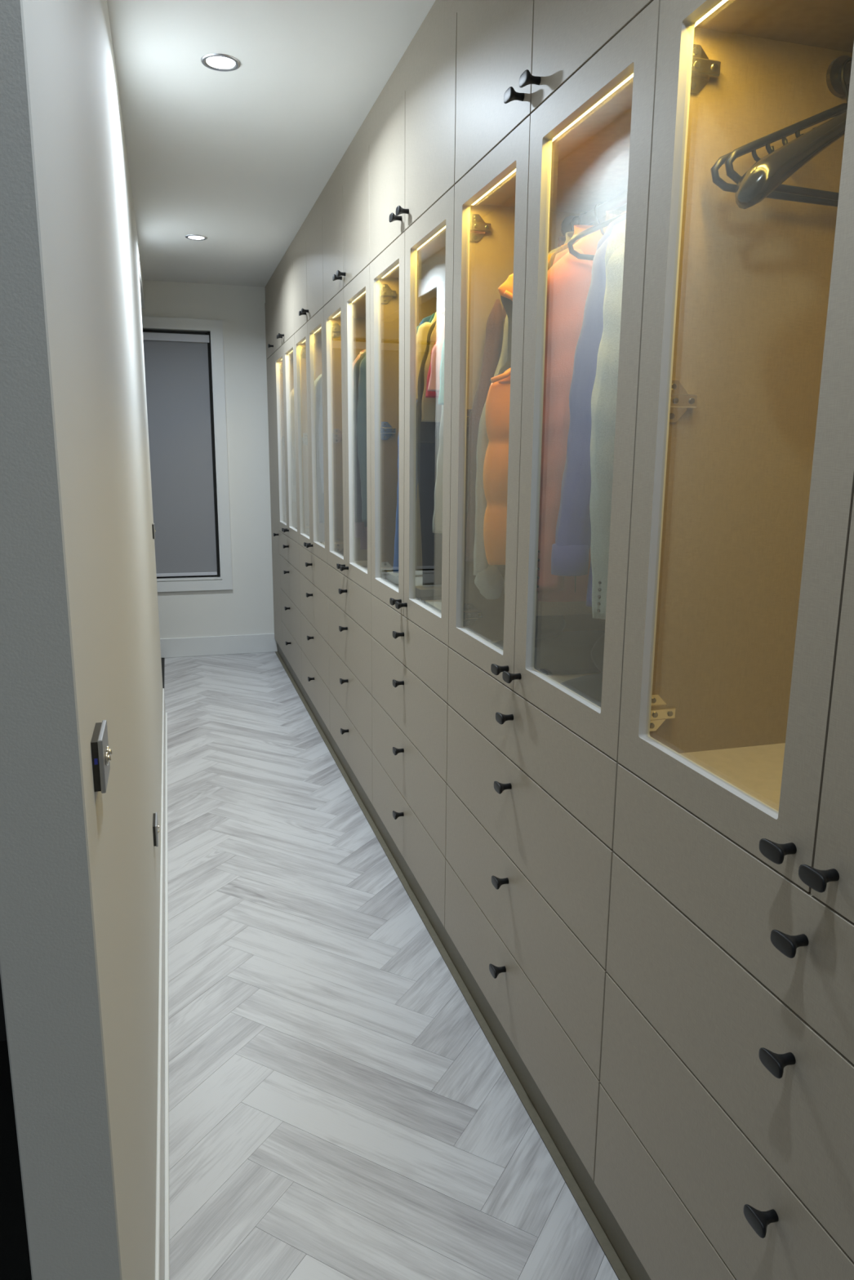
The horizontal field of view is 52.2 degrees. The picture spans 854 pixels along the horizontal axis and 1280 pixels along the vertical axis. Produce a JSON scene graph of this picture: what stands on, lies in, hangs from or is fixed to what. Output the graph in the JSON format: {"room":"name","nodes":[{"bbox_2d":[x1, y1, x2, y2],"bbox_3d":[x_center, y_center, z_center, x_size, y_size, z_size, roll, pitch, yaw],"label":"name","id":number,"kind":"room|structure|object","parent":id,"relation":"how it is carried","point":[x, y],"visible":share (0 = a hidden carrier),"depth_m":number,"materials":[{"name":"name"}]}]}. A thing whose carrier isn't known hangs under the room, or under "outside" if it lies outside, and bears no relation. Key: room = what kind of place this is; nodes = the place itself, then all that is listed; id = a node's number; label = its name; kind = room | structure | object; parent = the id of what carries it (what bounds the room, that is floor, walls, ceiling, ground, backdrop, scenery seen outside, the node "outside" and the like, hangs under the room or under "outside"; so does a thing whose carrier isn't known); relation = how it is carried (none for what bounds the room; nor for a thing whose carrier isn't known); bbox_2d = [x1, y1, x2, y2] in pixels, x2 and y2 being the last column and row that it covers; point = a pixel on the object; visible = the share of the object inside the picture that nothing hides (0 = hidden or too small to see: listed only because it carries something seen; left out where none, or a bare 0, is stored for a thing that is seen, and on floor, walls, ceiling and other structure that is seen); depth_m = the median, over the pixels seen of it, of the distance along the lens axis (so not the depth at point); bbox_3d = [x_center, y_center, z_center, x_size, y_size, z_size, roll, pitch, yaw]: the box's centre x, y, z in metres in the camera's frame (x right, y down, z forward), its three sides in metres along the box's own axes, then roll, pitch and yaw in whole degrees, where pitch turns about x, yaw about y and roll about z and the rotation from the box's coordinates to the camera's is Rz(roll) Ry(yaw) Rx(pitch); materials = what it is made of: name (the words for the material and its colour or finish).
{"room":"walk-in closet","nodes":[
{"label":"walk-in closet","id":0,"kind":"room"},
{"bbox_2d":[0,975,7,1041],"bbox_3d":[-1.645,-0.215,1.720,1.864,2.465,0.100,-3,12,-16],"label":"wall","id":1,"kind":"structure","parent":0,"point":[2,1024],"depth_m":2.10,"materials":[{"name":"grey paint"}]},
{"bbox_2d":[0,0,163,1279],"bbox_3d":[-1.087,-0.533,3.241,0.079,2.465,5.402,-3,12,-16],"label":"wall","id":2,"kind":"structure","parent":0,"point":[80,646],"depth_m":0.80,"materials":[{"name":"white paint"}]},
{"bbox_2d":[90,720,112,793],"bbox_3d":[-0.317,0.113,0.856,0.015,0.053,0.068,-3,12,-16],"label":"light switch","id":3,"kind":"object","parent":2,"relation":"attached to","point":[101,753],"visible":1,"depth_m":0.83,"materials":[{"name":"silver plastic"}]},
{"bbox_2d":[151,523,155,539],"bbox_3d":[-1.316,-0.525,4.208,0.015,0.073,0.070,-3,12,-16],"label":"light switch","id":4,"kind":"object","parent":2,"relation":"attached to","point":[153,524],"visible":1,"depth_m":4.18,"materials":[{"name":"silver plastic"}]},
{"bbox_2d":[152,812,159,846],"bbox_3d":[-0.710,0.497,2.290,0.015,0.058,0.093,-3,12,-16],"label":"power socket","id":5,"kind":"object","parent":2,"relation":"attached to","point":[155,826],"visible":1,"depth_m":2.25,"materials":[{"name":"silver plastic"}]},
{"bbox_2d":[155,688,169,1279],"bbox_3d":[-0.861,0.735,2.859,0.016,0.135,4.044,-3,12,-16],"label":"baseboard","id":6,"kind":"structure","parent":2,"relation":"attached to","point":[162,1223],"depth_m":1.92,"materials":[{"name":"white wood"}]},
{"bbox_2d":[141,280,274,658],"bbox_3d":[-2.057,-1.078,5.776,3.400,2.465,0.120,-3,12,-16],"label":"wall","id":7,"kind":"structure","parent":0,"point":[247,608],"depth_m":5.94,"materials":[{"name":"white paint"}]},
{"bbox_2d":[142,315,232,591],"bbox_3d":[-1.858,-1.205,5.789,1.039,1.775,0.118,-3,12,-16],"label":"window","id":8,"kind":"structure","parent":7,"relation":"in","point":[149,324],"depth_m":5.85,"materials":[{"name":"white wood"}]},
{"bbox_2d":[142,332,219,577],"bbox_3d":[-1.848,-1.211,5.785,0.860,1.616,0.048,-3,12,-16],"label":"roller blind","id":9,"kind":"object","parent":8,"relation":"attached to","point":[178,366],"visible":0.48,"depth_m":5.83,"materials":[{"name":"grey fabric"}]},
{"bbox_2d":[160,633,277,657],"bbox_3d":[-2.374,0.086,5.861,2.720,0.135,0.012,-3,12,-16],"label":"baseboard","id":10,"kind":"structure","parent":7,"relation":"attached to","point":[262,642],"depth_m":6.12,"materials":[{"name":"white wood"}]},
{"bbox_2d":[264,292,274,359],"bbox_3d":[-0.736,-2.019,5.662,0.632,0.358,0.454,-3,12,-16],"label":"upper cabinet","id":11,"kind":"object","parent":7,"relation":"attached to","point":[268,306],"visible":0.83,"depth_m":5.56,"materials":[{"name":"beige wood"}]},
{"bbox_2d":[264,0,464,302],"bbox_3d":[-0.236,-1.686,3.005,0.018,0.098,5.860,-3,12,-16],"label":"trim","id":12,"kind":"structure","parent":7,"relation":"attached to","point":[442,12],"depth_m":2.67,"materials":[{"name":"grey wood"}]},
{"bbox_2d":[106,0,435,287],"bbox_3d":[-0.909,-1.527,1.705,3.400,0.120,8.226,-3,12,-16],"label":"ceiling","id":13,"kind":"structure","parent":0,"point":[239,159],"depth_m":2.79,"materials":[{"name":"white paint"}]},
{"bbox_2d":[185,234,207,240],"bbox_3d":[-1.172,-2.043,4.431,0.109,0.004,0.109,-3,12,-16],"label":"recessed light","id":14,"kind":"object","parent":13,"relation":"in","point":[193,237],"visible":1,"depth_m":4.43,"materials":[{"name":"silver metal"}]},
{"bbox_2d":[200,53,240,71],"bbox_3d":[-0.578,-1.618,2.446,0.109,0.004,0.109,-3,12,-16],"label":"recessed light","id":15,"kind":"object","parent":13,"relation":"in","point":[215,61],"visible":1,"depth_m":2.44,"materials":[{"name":"silver metal"}]},
{"bbox_2d":[0,652,618,1279],"bbox_3d":[-0.930,0.996,2.239,3.400,0.120,8.226,-3,12,-16],"label":"floor","id":16,"kind":"structure","parent":0,"point":[340,1108],"depth_m":2.03,"materials":[{"name":"grey wood"}]},
{"bbox_2d":[266,353,282,650],"bbox_3d":[-0.745,-0.913,5.896,0.632,1.902,0.454,-3,12,-16],"label":"tall cabinet","id":17,"kind":"object","parent":16,"relation":"on","point":[270,361],"visible":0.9,"depth_m":5.80,"materials":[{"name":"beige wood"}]},
{"bbox_2d":[274,333,298,543],"bbox_3d":[-0.552,-1.169,5.178,0.632,1.100,0.899,-3,12,-16],"label":"wardrobe","id":18,"kind":"object","parent":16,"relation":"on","point":[284,357],"visible":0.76,"depth_m":5.22,"materials":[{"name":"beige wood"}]},
{"bbox_2d":[272,261,294,351],"bbox_3d":[-0.546,-1.883,5.027,0.632,0.358,0.899,-3,12,-16],"label":"upper cabinet","id":19,"kind":"object","parent":18,"relation":"on","point":[282,294],"visible":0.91,"depth_m":4.89,"materials":[{"name":"beige wood"}]},
{"bbox_2d":[279,530,302,684],"bbox_3d":[-0.560,-0.238,5.375,0.632,0.800,0.899,-3,12,-16],"label":"drawer unit","id":20,"kind":"object","parent":16,"relation":"on","point":[289,548],"visible":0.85,"depth_m":5.24,"materials":[{"name":"beige wood"}]},
{"bbox_2d":[294,307,327,563],"bbox_3d":[-0.299,-0.988,4.333,0.632,1.100,0.899,-3,12,-16],"label":"wardrobe","id":21,"kind":"object","parent":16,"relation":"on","point":[309,339],"visible":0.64,"depth_m":4.38,"materials":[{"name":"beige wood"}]},
{"bbox_2d":[293,216,324,333],"bbox_3d":[-0.293,-1.702,4.182,0.632,0.358,0.899,-3,12,-16],"label":"upper cabinet","id":22,"kind":"object","parent":21,"relation":"on","point":[308,267],"visible":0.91,"depth_m":4.04,"materials":[{"name":"beige wood"}]},
{"bbox_3d":[-0.299,-1.391,4.279,0.245,0.172,0.006,-3,12,-16],"label":"clothes hanger","id":23,"kind":"object","parent":21,"relation":"hanging from","visible":0},
{"bbox_2d":[315,376,324,523],"bbox_3d":[-0.300,-0.978,4.364,0.524,0.932,0.070,-3,12,-16],"label":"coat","id":24,"kind":"object","parent":23,"relation":"hanging from","point":[320,495],"visible":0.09,"depth_m":4.30,"materials":[{"name":"grey fabric"}]},
{"bbox_2d":[298,544,329,731],"bbox_3d":[-0.307,-0.057,4.530,0.632,0.800,0.899,-3,12,-16],"label":"drawer unit","id":25,"kind":"object","parent":16,"relation":"on","point":[313,580],"visible":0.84,"depth_m":4.38,"materials":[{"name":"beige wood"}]},
{"bbox_2d":[323,264,371,593],"bbox_3d":[-0.047,-0.807,3.488,0.632,1.100,0.899,-3,12,-16],"label":"wardrobe","id":26,"kind":"object","parent":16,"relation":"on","point":[346,316],"visible":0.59,"depth_m":3.51,"materials":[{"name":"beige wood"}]},
{"bbox_2d":[322,146,370,306],"bbox_3d":[-0.041,-1.521,3.337,0.632,0.358,0.899,-3,12,-16],"label":"upper cabinet","id":27,"kind":"object","parent":26,"relation":"on","point":[346,220],"visible":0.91,"depth_m":3.18,"materials":[{"name":"beige wood"}]},
{"bbox_3d":[-0.015,-1.188,3.331,0.245,0.172,0.006,-3,12,-16],"label":"clothes hanger","id":28,"kind":"object","parent":26,"relation":"hanging from","visible":0},
{"bbox_2d":[356,355,367,521],"bbox_3d":[-0.020,-0.819,3.404,0.522,0.842,0.092,-3,12,-16],"label":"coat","id":29,"kind":"object","parent":28,"relation":"hanging from","point":[362,402],"visible":0.17,"depth_m":3.32,"materials":[{"name":"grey fabric"}]},
{"bbox_2d":[327,564,373,804],"bbox_3d":[-0.054,0.124,3.686,0.632,0.800,0.899,-3,12,-16],"label":"drawer unit","id":30,"kind":"object","parent":16,"relation":"on","point":[349,604],"visible":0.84,"depth_m":3.53,"materials":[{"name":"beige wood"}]},
{"bbox_2d":[371,594,449,927],"bbox_3d":[0.198,0.305,2.841,0.632,0.800,0.899,-3,12,-16],"label":"drawer unit","id":31,"kind":"object","parent":16,"relation":"on","point":[410,664],"visible":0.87,"depth_m":2.66,"materials":[{"name":"beige wood"}]},
{"bbox_2d":[369,185,454,645],"bbox_3d":[0.206,-0.626,2.644,0.632,1.100,0.899,-3,12,-16],"label":"wardrobe","id":32,"kind":"object","parent":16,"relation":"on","point":[411,280],"visible":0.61,"depth_m":2.63,"materials":[{"name":"beige wood"}]},
{"bbox_2d":[368,12,457,262],"bbox_3d":[0.212,-1.340,2.493,0.632,0.358,0.899,-3,12,-16],"label":"upper cabinet","id":33,"kind":"object","parent":32,"relation":"on","point":[412,154],"visible":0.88,"depth_m":2.30,"materials":[{"name":"beige wood"}]},
{"bbox_2d":[386,570,441,604],"bbox_3d":[0.063,-0.170,2.908,0.303,0.072,0.433,-3,12,-16],"label":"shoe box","id":34,"kind":"object","parent":32,"relation":"in","point":[423,593],"visible":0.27,"depth_m":2.70,"materials":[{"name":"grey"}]},
{"bbox_2d":[416,400,442,585],"bbox_3d":[0.196,-0.493,2.722,0.490,0.630,0.053,-3,12,-16],"label":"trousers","id":35,"kind":"object","parent":32,"relation":"hanging from","point":[427,453],"visible":0.13,"depth_m":2.66,"materials":[{"name":"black fabric"}]},
{"bbox_2d":[424,600,441,613],"bbox_3d":[0.183,-0.071,2.507,0.303,0.046,0.333,-3,12,-16],"label":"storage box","id":36,"kind":"object","parent":32,"relation":"in","point":[436,605],"visible":0.07,"depth_m":2.56,"materials":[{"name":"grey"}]},
{"bbox_3d":[0.187,-1.043,2.653,0.245,0.172,0.006,-3,12,-16],"label":"clothes hanger","id":37,"kind":"object","parent":32,"relation":"hanging from","visible":0},
{"bbox_2d":[416,307,444,399],"bbox_3d":[0.188,-0.890,2.685,0.518,0.402,0.038,-3,12,-16],"label":"shirt","id":38,"kind":"object","parent":37,"relation":"hanging from","point":[423,330],"visible":0.09,"depth_m":2.61,"materials":[{"name":"yellow fabric"}]},
{"bbox_3d":[0.176,-1.051,2.691,0.245,0.172,0.006,-3,12,-16],"label":"clothes hanger","id":39,"kind":"object","parent":32,"relation":"hanging from","visible":0},
{"bbox_2d":[416,311,437,333],"bbox_3d":[0.175,-0.849,2.733,0.518,0.502,0.037,-3,12,-16],"label":"shirt","id":40,"kind":"object","parent":39,"relation":"hanging from","point":[433,313],"visible":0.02,"depth_m":2.65,"materials":[{"name":"teal fabric"}]},
{"bbox_2d":[444,647,620,1180],"bbox_3d":[0.451,0.486,1.996,0.632,0.800,0.899,-3,12,-16],"label":"drawer unit","id":41,"kind":"object","parent":16,"relation":"on","point":[531,802],"visible":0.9,"depth_m":1.78,"materials":[{"name":"beige wood"}]},
{"bbox_2d":[275,651,631,1279],"bbox_3d":[-0.257,0.672,3.497,0.019,0.004,5.848,-3,12,-16],"label":"trim","id":42,"kind":"structure","parent":41,"relation":"attached to","point":[590,1217],"depth_m":2.06,"materials":[{"name":"grey wood"}]},
{"bbox_2d":[277,644,650,1279],"bbox_3d":[-0.239,0.624,3.492,0.016,0.098,5.848,-3,12,-16],"label":"toe kick","id":43,"kind":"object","parent":41,"relation":"attached to","point":[633,1267],"depth_m":2.02,"materials":[{"name":"grey wood"}]},
{"bbox_2d":[448,0,660,760],"bbox_3d":[0.459,-0.445,1.799,0.632,1.100,0.899,-3,12,-16],"label":"wardrobe","id":44,"kind":"object","parent":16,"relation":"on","point":[589,143],"visible":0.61,"depth_m":1.69,"materials":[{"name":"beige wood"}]},
{"bbox_2d":[492,630,604,674],"bbox_3d":[0.399,0.015,2.104,0.492,0.045,0.332,-3,12,-16],"label":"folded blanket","id":45,"kind":"object","parent":44,"relation":"in","point":[568,653],"visible":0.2,"depth_m":1.98,"materials":[{"name":"grey fabric"}]},
{"bbox_2d":[534,615,565,639],"bbox_3d":[0.264,-0.056,2.100,0.122,0.090,0.140,-3,12,-16],"label":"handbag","id":46,"kind":"object","parent":45,"relation":"on","point":[546,626],"visible":0.28,"depth_m":2.04,"materials":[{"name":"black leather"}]},
{"bbox_2d":[454,0,653,183],"bbox_3d":[0.464,-1.159,1.648,0.632,0.358,0.899,-3,12,-16],"label":"upper cabinet","id":47,"kind":"object","parent":44,"relation":"on","point":[512,55],"visible":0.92,"depth_m":1.66,"materials":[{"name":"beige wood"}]},
{"bbox_2d":[503,209,626,616],"bbox_3d":[0.424,-0.492,1.936,0.517,0.867,0.075,-3,12,-16],"label":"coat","id":48,"kind":"object","parent":44,"relation":"hanging from","point":[543,608],"visible":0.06,"depth_m":1.96,"materials":[{"name":"fabric"}]},
{"bbox_2d":[560,215,576,235],"bbox_3d":[0.348,-0.994,2.104,0.052,0.052,0.008,-3,12,-16],"label":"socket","id":49,"kind":"object","parent":44,"relation":"attached to","point":[566,220],"depth_m":2.10,"materials":[{"name":"metal"}]},
{"bbox_2d":[570,215,578,231],"bbox_3d":[0.358,-0.921,2.084,0.245,0.172,0.006,-3,12,-16],"label":"clothes hanger","id":50,"kind":"object","parent":44,"relation":"hanging from","point":[576,216],"visible":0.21,"depth_m":2.06,"materials":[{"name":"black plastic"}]},
{"bbox_2d":[465,235,565,561],"bbox_3d":[0.354,-0.587,2.153,0.537,0.772,0.039,-3,12,-16],"label":"jacket","id":51,"kind":"object","parent":50,"relation":"hanging from","point":[496,317],"visible":0.2,"depth_m":2.07,"materials":[{"name":"fabric"}]},
{"bbox_2d":[560,672,602,706],"bbox_3d":[0.520,0.098,1.719,0.502,0.045,0.375,-3,12,-16],"label":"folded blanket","id":52,"kind":"object","parent":44,"relation":"in","point":[588,686],"visible":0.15,"depth_m":1.71,"materials":[{"name":"grey fabric"}]},
{"bbox_2d":[590,633,604,672],"bbox_3d":[0.414,0.022,1.696,0.165,0.108,0.174,-3,12,-16],"label":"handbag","id":53,"kind":"object","parent":52,"relation":"on","point":[597,650],"visible":0.13,"depth_m":1.70,"materials":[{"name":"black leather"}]},
{"bbox_2d":[578,211,592,225],"bbox_3d":[0.369,-0.913,2.045,0.245,0.172,0.006,-3,12,-16],"label":"clothes hanger","id":54,"kind":"object","parent":44,"relation":"hanging from","point":[583,212],"visible":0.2,"depth_m":2.02,"materials":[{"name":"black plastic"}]},
{"bbox_2d":[473,231,573,599],"bbox_3d":[0.368,-0.534,2.123,0.524,0.862,0.042,-3,12,-16],"label":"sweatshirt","id":55,"kind":"object","parent":54,"relation":"hanging from","point":[489,580],"visible":0.19,"depth_m":2.09,"materials":[{"name":"grey fabric"}]},
{"bbox_2d":[567,212,626,260],"bbox_3d":[0.481,-0.820,1.672,0.450,0.196,0.011,-3,12,-14],"label":"clothes hanger","id":56,"kind":"object","parent":44,"relation":"hanging from","point":[600,226],"visible":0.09,"depth_m":1.64,"materials":[{"name":"black plastic"}]},
{"bbox_2d":[536,211,626,601],"bbox_3d":[0.464,-0.490,1.795,0.544,0.812,0.113,-3,12,-16],"label":"shirt","id":57,"kind":"object","parent":56,"relation":"hanging from","point":[569,277],"visible":0.19,"depth_m":1.69,"materials":[{"name":"pink fabric"}]},
{"bbox_2d":[594,201,603,223],"bbox_3d":[0.392,-0.896,1.970,0.245,0.172,0.006,-3,12,-16],"label":"clothes hanger","id":58,"kind":"object","parent":44,"relation":"hanging from","point":[600,202],"visible":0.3,"depth_m":1.95,"materials":[{"name":"silver plastic"}]},
{"bbox_2d":[483,224,594,564],"bbox_3d":[0.389,-0.564,2.039,0.539,0.765,0.095,-3,12,-16],"label":"vest","id":59,"kind":"object","parent":58,"relation":"hanging from","point":[498,397],"visible":0.18,"depth_m":1.98,"materials":[{"name":"orange fabric"}]},
{"bbox_2d":[594,764,853,1279],"bbox_3d":[0.703,0.667,1.152,0.632,0.800,0.899,-3,12,-16],"label":"drawer unit","id":60,"kind":"object","parent":16,"relation":"on","point":[725,1143],"visible":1,"depth_m":1.18,"materials":[{"name":"beige wood"}]},
{"bbox_2d":[617,0,853,923],"bbox_3d":[0.711,-0.264,0.955,0.632,1.100,0.899,-3,12,-16],"label":"wardrobe","id":61,"kind":"object","parent":60,"relation":"on","point":[737,703],"visible":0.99,"depth_m":1.27,"materials":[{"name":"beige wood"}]},
{"bbox_2d":[710,57,852,206],"bbox_3d":[0.605,-0.732,1.260,0.450,0.196,0.012,-4,13,-19],"label":"clothes hanger","id":62,"kind":"object","parent":61,"relation":"hanging from","point":[719,182],"visible":0.48,"depth_m":1.24,"materials":[{"name":"black plastic"}]},
{"bbox_2d":[724,102,847,200],"bbox_3d":[0.611,-0.727,1.238,0.450,0.196,0.011,-4,13,-21],"label":"clothes hanger","id":63,"kind":"object","parent":61,"relation":"hanging from","point":[765,140],"visible":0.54,"depth_m":1.20,"materials":[{"name":"black plastic"}]},
{"bbox_2d":[734,111,846,208],"bbox_3d":[0.634,-0.688,1.167,0.500,0.245,0.064,-3,13,-18],"label":"clothes hanger","id":64,"kind":"object","parent":61,"relation":"hanging from","point":[770,171],"visible":0.94,"depth_m":1.11,"materials":[{"name":"black plastic"}]},
{"bbox_2d":[826,55,850,97],"bbox_3d":[0.601,-0.814,1.259,0.052,0.052,0.008,-3,12,-16],"label":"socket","id":65,"kind":"object","parent":61,"relation":"attached to","point":[834,88],"depth_m":1.25,"materials":[{"name":"black metal"}]},
{"bbox_3d":[0.526,-0.800,1.520,0.245,0.172,0.006,-3,12,-16],"label":"clothes hanger","id":66,"kind":"object","parent":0,"visible":0},
{"bbox_2d":[589,219,626,619],"bbox_3d":[0.526,-0.447,1.586,0.509,0.807,0.105,-3,12,-16],"label":"shirt","id":67,"kind":"object","parent":66,"relation":"hanging from","point":[604,393],"visible":0.16,"depth_m":1.50,"materials":[{"name":"grey fabric"}]},
{"bbox_3d":[0.252,-0.997,2.437,0.245,0.172,0.006,-3,12,-16],"label":"clothes hanger","id":68,"kind":"object","parent":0,"visible":0},
{"bbox_2d":[427,315,444,391],"bbox_3d":[0.249,-0.795,2.480,0.517,0.502,0.038,-3,12,-16],"label":"blouse","id":69,"kind":"object","parent":68,"relation":"hanging from","point":[434,380],"visible":0.09,"depth_m":2.41,"materials":[{"name":"fabric"}]},
{"bbox_3d":[0.263,-0.989,2.400,0.245,0.172,0.006,-3,12,-16],"label":"clothes hanger","id":70,"kind":"object","parent":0,"visible":0},
{"bbox_2d":[432,404,444,533],"bbox_3d":[0.262,-0.638,2.473,0.508,0.738,0.041,-3,12,-16],"label":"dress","id":71,"kind":"object","parent":70,"relation":"hanging from","point":[437,513],"visible":0.05,"depth_m":2.44,"materials":[{"name":"grey fabric"}]},
{"bbox_3d":[0.138,-1.078,2.819,0.245,0.172,0.006,-3,12,-16],"label":"clothes hanger","id":72,"kind":"object","parent":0,"visible":0},
{"bbox_2d":[393,306,444,573],"bbox_3d":[0.135,-0.663,2.902,0.511,0.868,0.067,-3,12,-16],"label":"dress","id":73,"kind":"object","parent":72,"relation":"hanging from","point":[426,319],"visible":0.03,"depth_m":2.87,"materials":[{"name":"fabric"}]},
{"bbox_3d":[-0.069,-1.227,3.511,0.245,0.172,0.006,-3,12,-16],"label":"clothes hanger","id":74,"kind":"object","parent":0,"visible":0},
{"bbox_2d":[352,351,367,549],"bbox_3d":[-0.071,-0.829,3.594,0.524,0.902,0.043,-3,12,-16],"label":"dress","id":75,"kind":"object","parent":74,"relation":"hanging from","point":[360,531],"visible":0.06,"depth_m":3.60,"materials":[{"name":"fabric"}]},
{"bbox_3d":[-0.605,-1.610,5.302,0.245,0.172,0.006,-3,12,-16],"label":"clothes hanger","id":76,"kind":"object","parent":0,"visible":0},
{"bbox_2d":[288,388,297,517],"bbox_3d":[-0.610,-1.212,5.382,0.522,0.902,0.068,-3,12,-16],"label":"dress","id":77,"kind":"object","parent":76,"relation":"hanging from","point":[293,487],"visible":0.03,"depth_m":5.35,"materials":[{"name":"white fabric"}]},
{"bbox_3d":[0.217,-1.022,2.554,0.245,0.172,0.006,-3,12,-16],"label":"clothes hanger","id":78,"kind":"object","parent":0,"visible":0},
{"bbox_2d":[416,311,444,443],"bbox_3d":[0.215,-0.770,2.605,0.512,0.602,0.042,-3,12,-16],"label":"jacket","id":79,"kind":"object","parent":78,"relation":"hanging from","point":[425,430],"visible":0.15,"depth_m":2.55,"materials":[{"name":"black fabric"}]},
{"bbox_3d":[-0.268,-1.369,4.176,0.245,0.172,0.006,-3,12,-16],"label":"clothes hanger","id":80,"kind":"object","parent":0,"visible":0},
{"bbox_2d":[318,378,324,493],"bbox_3d":[-0.270,-1.020,4.245,0.520,0.802,0.070,-3,12,-16],"label":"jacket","id":81,"kind":"object","parent":80,"relation":"hanging from","point":[320,424],"visible":0.06,"depth_m":4.17,"materials":[{"name":"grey fabric"}]},
{"bbox_3d":[-0.048,-1.211,3.439,0.245,0.172,0.006,-3,12,-16],"label":"clothes hanger","id":82,"kind":"object","parent":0,"visible":0},
{"bbox_2d":[352,351,367,526],"bbox_3d":[-0.048,-0.862,3.509,0.519,0.802,0.077,-3,12,-16],"label":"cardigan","id":83,"kind":"object","parent":82,"relation":"hanging from","point":[357,480],"visible":0.1,"depth_m":3.44,"materials":[{"name":"fabric"}]},
{"bbox_3d":[0.495,-0.822,1.623,0.245,0.172,0.006,-3,12,-16],"label":"clothes hanger","id":84,"kind":"object","parent":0,"visible":0},
{"bbox_2d":[551,213,626,607],"bbox_3d":[0.494,-0.470,1.693,0.526,0.807,0.089,-3,12,-16],"label":"shirt","id":85,"kind":"object","parent":84,"relation":"hanging from","point":[571,548],"visible":0.17,"depth_m":1.63,"materials":[{"name":"fabric"}]},
{"bbox_3d":[-0.333,-1.415,4.391,0.245,0.172,0.006,-3,12,-16],"label":"clothes hanger","id":86,"kind":"object","parent":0,"visible":0},
{"bbox_2d":[314,374,321,484],"bbox_3d":[-0.333,-1.066,4.462,0.523,0.802,0.069,-3,12,-16],"label":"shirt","id":87,"kind":"object","parent":86,"relation":"hanging from","point":[320,375],"visible":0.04,"depth_m":4.34,"materials":[{"name":"grey fabric"}]},
{"bbox_3d":[-0.557,-1.576,5.142,0.245,0.172,0.006,-3,12,-16],"label":"clothes hanger","id":88,"kind":"object","parent":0,"visible":0},
{"bbox_2d":[289,391,296,485],"bbox_3d":[-0.559,-1.227,5.215,0.523,0.802,0.075,-3,12,-16],"label":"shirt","id":89,"kind":"object","parent":88,"relation":"hanging from","point":[292,409],"visible":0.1,"depth_m":5.13,"materials":[{"name":"grey fabric"}]},
{"bbox_3d":[0.275,-0.980,2.360,0.245,0.172,0.006,-3,12,-16],"label":"clothes hanger","id":90,"kind":"object","parent":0,"visible":0},
{"bbox_2d":[438,341,444,404],"bbox_3d":[0.275,-0.778,2.401,0.510,0.502,0.040,-3,12,-16],"label":"shirt","id":91,"kind":"object","parent":90,"relation":"hanging from","point":[441,397],"visible":0.05,"depth_m":2.34,"materials":[{"name":"white fabric"}]},
{"bbox_3d":[0.241,-1.004,2.473,0.245,0.172,0.006,-3,12,-16],"label":"clothes hanger","id":92,"kind":"object","parent":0,"visible":0},
{"bbox_2d":[425,337,439,398],"bbox_3d":[0.234,-0.827,2.509,0.498,0.452,0.038,-3,12,-16],"label":"shirt","id":93,"kind":"object","parent":92,"relation":"hanging from","point":[428,393],"visible":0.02,"depth_m":2.46,"materials":[{"name":"fabric"}]},
{"bbox_3d":[0.230,-1.012,2.510,0.245,0.172,0.006,-3,12,-16],"label":"clothes hanger","id":94,"kind":"object","parent":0,"visible":0},
{"bbox_2d":[421,316,444,422],"bbox_3d":[0.232,-0.791,2.557,0.519,0.542,0.037,-3,12,-16],"label":"shirt","id":95,"kind":"object","parent":94,"relation":"hanging from","point":[431,411],"visible":0.06,"depth_m":2.50,"materials":[{"name":"beige fabric"}]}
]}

